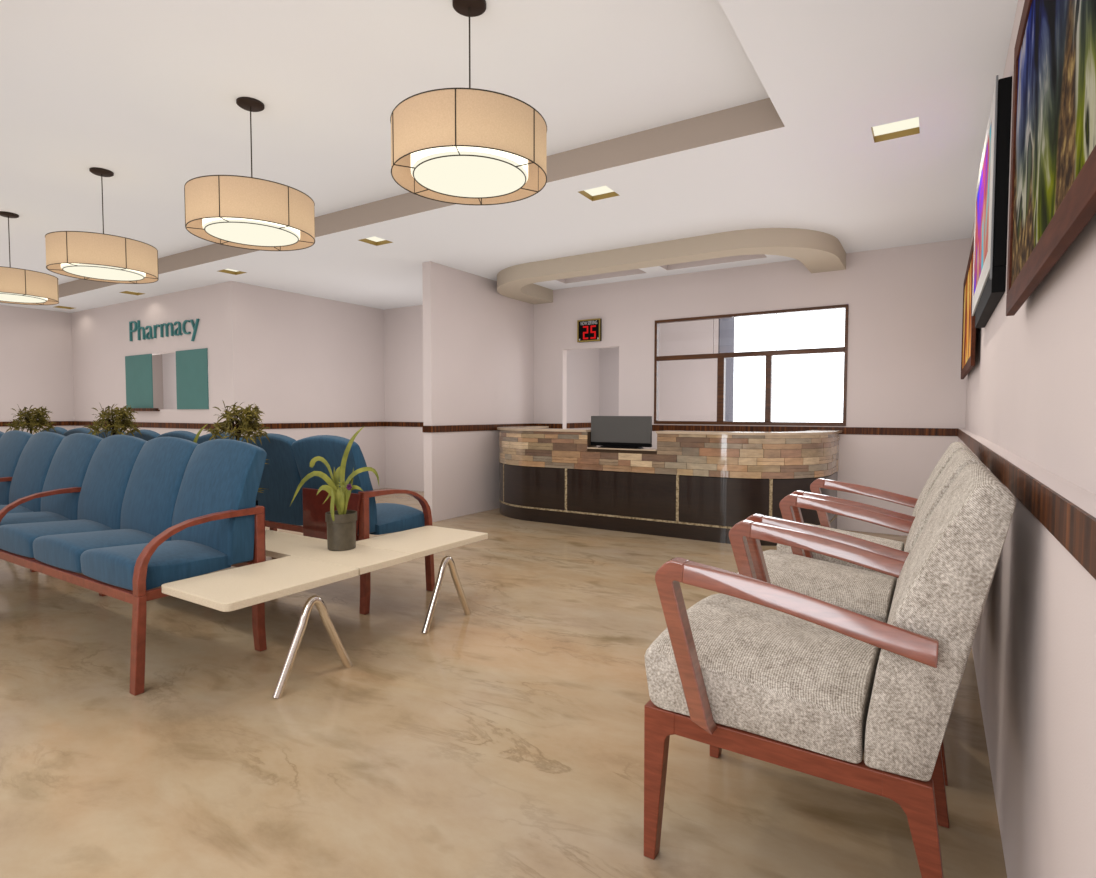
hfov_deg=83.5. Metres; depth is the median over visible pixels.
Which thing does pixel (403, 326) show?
wall
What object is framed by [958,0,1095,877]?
wall
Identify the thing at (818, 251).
ceiling bulkhead
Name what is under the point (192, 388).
sliding panel
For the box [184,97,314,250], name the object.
pendant lamp
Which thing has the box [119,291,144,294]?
recessed light
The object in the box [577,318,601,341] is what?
display
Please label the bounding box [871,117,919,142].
recessed light
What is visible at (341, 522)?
potted plant
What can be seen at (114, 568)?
seat cushion
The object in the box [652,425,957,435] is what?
trim
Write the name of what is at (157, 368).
wall
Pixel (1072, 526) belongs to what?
trim
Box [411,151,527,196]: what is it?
diffuser
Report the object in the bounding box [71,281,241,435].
wall
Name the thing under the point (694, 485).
reception desk
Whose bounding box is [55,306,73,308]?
recessed light
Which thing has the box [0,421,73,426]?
trim
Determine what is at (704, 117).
ceiling
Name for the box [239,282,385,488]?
wall
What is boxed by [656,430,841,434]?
countertop
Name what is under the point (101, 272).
diffuser
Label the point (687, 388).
wall
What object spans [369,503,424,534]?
seat cushion
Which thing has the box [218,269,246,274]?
recessed light
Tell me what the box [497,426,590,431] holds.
countertop
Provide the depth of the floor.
2.13 m
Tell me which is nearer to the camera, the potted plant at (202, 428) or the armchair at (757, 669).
the armchair at (757, 669)
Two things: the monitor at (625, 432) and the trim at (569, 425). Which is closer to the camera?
the monitor at (625, 432)
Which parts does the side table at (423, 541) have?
leg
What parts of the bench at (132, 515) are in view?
armrest, backrest, backrest, armrest, rail, backrest, backrest, leg, rail, backrest, armrest, backrest, rail, leg, panel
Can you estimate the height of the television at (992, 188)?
0.870 m
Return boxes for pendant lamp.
[0,211,58,304]
[45,167,158,283]
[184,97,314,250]
[390,0,546,204]
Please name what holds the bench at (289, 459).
on the floor
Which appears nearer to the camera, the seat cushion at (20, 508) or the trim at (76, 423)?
the seat cushion at (20, 508)
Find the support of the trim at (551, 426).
attached to the wall at (905, 315)
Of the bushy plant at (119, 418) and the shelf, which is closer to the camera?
the bushy plant at (119, 418)
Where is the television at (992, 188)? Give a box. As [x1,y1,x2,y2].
[972,75,1011,327]
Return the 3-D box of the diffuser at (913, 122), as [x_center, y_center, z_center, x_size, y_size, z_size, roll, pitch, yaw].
[1.928,-1.749,3.404,0.225,0.001,0.227,2,3,32]
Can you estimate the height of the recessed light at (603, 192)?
0.037 m
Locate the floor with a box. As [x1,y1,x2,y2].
[0,488,1006,877]
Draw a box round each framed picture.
[961,237,975,378]
[1006,0,1095,315]
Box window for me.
[654,304,848,425]
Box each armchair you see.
[644,464,1015,877]
[738,450,986,785]
[777,442,972,582]
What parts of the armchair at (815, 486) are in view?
seat, armrest, armrest, backrest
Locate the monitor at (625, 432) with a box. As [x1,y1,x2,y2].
[591,416,651,448]
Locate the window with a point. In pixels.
(721, 357)
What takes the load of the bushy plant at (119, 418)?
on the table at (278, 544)
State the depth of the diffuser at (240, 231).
3.45 m
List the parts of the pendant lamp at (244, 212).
wire frame, lamp shade, cord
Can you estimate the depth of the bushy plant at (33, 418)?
5.15 m
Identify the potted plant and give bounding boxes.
[193,424,206,442]
[290,427,378,550]
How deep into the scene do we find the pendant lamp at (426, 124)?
2.44 m
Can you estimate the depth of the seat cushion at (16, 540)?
3.27 m
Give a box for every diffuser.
[0,292,46,302]
[61,264,144,280]
[203,219,299,245]
[365,236,384,241]
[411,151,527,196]
[584,186,613,195]
[873,117,918,135]
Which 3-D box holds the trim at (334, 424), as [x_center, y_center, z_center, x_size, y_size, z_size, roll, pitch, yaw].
[-3.134,-0.187,8.386,0.012,0.070,2.379,2,3,32]
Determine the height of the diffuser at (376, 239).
0.001 m
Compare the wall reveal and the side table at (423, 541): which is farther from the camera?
the wall reveal
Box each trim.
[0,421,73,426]
[74,421,233,428]
[258,422,384,428]
[385,422,422,426]
[422,426,432,432]
[432,423,533,432]
[534,423,562,428]
[567,423,590,427]
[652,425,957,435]
[958,428,1095,579]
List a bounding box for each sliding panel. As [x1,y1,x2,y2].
[125,354,152,408]
[176,348,208,408]
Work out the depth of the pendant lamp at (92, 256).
4.29 m
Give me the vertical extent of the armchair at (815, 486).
1.014 m
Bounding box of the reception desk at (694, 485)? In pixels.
[497,426,841,545]
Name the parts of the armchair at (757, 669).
leg, leg, seat, frame, armrest, armrest, leg, leg, backrest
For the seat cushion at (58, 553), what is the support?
on the bench at (132, 515)
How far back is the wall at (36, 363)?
9.30 m
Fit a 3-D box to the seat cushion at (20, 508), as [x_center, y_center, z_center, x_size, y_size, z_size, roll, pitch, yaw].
[-3.670,0.501,4.007,0.546,0.142,0.422,2,3,32]
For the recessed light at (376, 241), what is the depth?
5.70 m
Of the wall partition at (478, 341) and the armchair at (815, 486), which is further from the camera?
the wall partition at (478, 341)
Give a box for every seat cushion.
[0,505,33,512]
[0,511,69,525]
[0,519,113,557]
[33,529,155,572]
[80,540,230,590]
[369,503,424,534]
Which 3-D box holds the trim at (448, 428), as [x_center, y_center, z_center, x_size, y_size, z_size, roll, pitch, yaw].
[-0.700,-0.136,7.234,0.012,0.070,1.922,2,3,32]
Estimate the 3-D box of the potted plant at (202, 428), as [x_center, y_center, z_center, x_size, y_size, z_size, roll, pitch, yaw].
[-2.351,0.217,3.994,0.428,0.645,0.162,0,2,5]
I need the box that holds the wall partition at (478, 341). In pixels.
[422,261,533,521]
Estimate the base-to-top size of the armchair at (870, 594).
1.014 m
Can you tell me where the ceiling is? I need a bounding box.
[0,0,1017,312]
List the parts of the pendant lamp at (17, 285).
cord, wire frame, lamp shade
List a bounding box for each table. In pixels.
[161,556,358,698]
[265,529,411,574]
[356,526,487,632]
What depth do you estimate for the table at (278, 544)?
3.12 m
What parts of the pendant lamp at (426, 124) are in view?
wire frame, lamp shade, cord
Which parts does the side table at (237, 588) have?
leg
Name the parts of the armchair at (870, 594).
seat, armrest, armrest, backrest, leg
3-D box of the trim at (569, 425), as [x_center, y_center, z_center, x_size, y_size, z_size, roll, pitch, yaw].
[0.437,-0.187,8.476,0.012,0.070,1.172,2,3,32]
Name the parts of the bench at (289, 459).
backrest, backrest, backrest, backrest, backrest, backrest, backrest, rail, panel, backrest, leg, armrest, leg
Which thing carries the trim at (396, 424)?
attached to the wall at (403, 326)
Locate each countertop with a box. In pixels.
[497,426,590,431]
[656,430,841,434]
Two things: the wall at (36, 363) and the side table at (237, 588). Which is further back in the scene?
the wall at (36, 363)
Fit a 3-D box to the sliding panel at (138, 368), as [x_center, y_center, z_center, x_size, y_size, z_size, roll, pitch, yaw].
[-5.713,-0.791,8.572,0.740,0.758,0.015,2,3,32]
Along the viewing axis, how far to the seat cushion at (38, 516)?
3.68 m
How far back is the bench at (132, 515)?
3.10 m
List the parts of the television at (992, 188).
trim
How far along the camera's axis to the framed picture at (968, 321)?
4.42 m
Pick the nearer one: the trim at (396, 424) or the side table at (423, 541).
the side table at (423, 541)
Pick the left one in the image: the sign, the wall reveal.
the sign
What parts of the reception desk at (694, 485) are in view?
panel, panel, panel, panel, panel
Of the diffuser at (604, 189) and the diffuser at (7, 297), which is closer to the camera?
the diffuser at (604, 189)
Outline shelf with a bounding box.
[587,446,656,450]
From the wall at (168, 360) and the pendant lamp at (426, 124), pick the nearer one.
the pendant lamp at (426, 124)
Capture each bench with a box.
[0,430,266,695]
[40,427,434,614]
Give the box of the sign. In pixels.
[129,318,199,340]
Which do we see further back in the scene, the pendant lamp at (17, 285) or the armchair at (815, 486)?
the pendant lamp at (17, 285)
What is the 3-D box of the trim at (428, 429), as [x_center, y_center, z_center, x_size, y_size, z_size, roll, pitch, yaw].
[-1.266,-0.104,6.449,0.131,0.070,0.012,2,3,32]
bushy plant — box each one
[3,404,56,433]
[84,404,142,437]
[203,400,269,505]
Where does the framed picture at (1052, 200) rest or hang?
attached to the wall at (1031, 384)
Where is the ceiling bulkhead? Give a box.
[497,228,845,303]
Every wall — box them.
[0,305,74,434]
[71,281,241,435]
[152,354,163,408]
[162,353,208,408]
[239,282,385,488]
[384,305,423,490]
[534,238,970,535]
[567,319,718,446]
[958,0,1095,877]
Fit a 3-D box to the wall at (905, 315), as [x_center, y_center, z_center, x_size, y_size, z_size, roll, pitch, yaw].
[1.760,-0.496,6.846,4.802,2.720,0.150,2,3,32]
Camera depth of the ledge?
8.40 m
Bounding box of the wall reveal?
[718,318,734,420]
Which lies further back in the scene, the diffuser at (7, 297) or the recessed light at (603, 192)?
the diffuser at (7, 297)
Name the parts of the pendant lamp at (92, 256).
lamp shade, wire frame, cord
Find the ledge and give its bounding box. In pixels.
[131,408,159,410]
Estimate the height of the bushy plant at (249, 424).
0.786 m
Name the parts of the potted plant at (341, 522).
pot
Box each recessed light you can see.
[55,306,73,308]
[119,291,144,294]
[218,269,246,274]
[359,236,392,245]
[578,186,619,200]
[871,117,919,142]

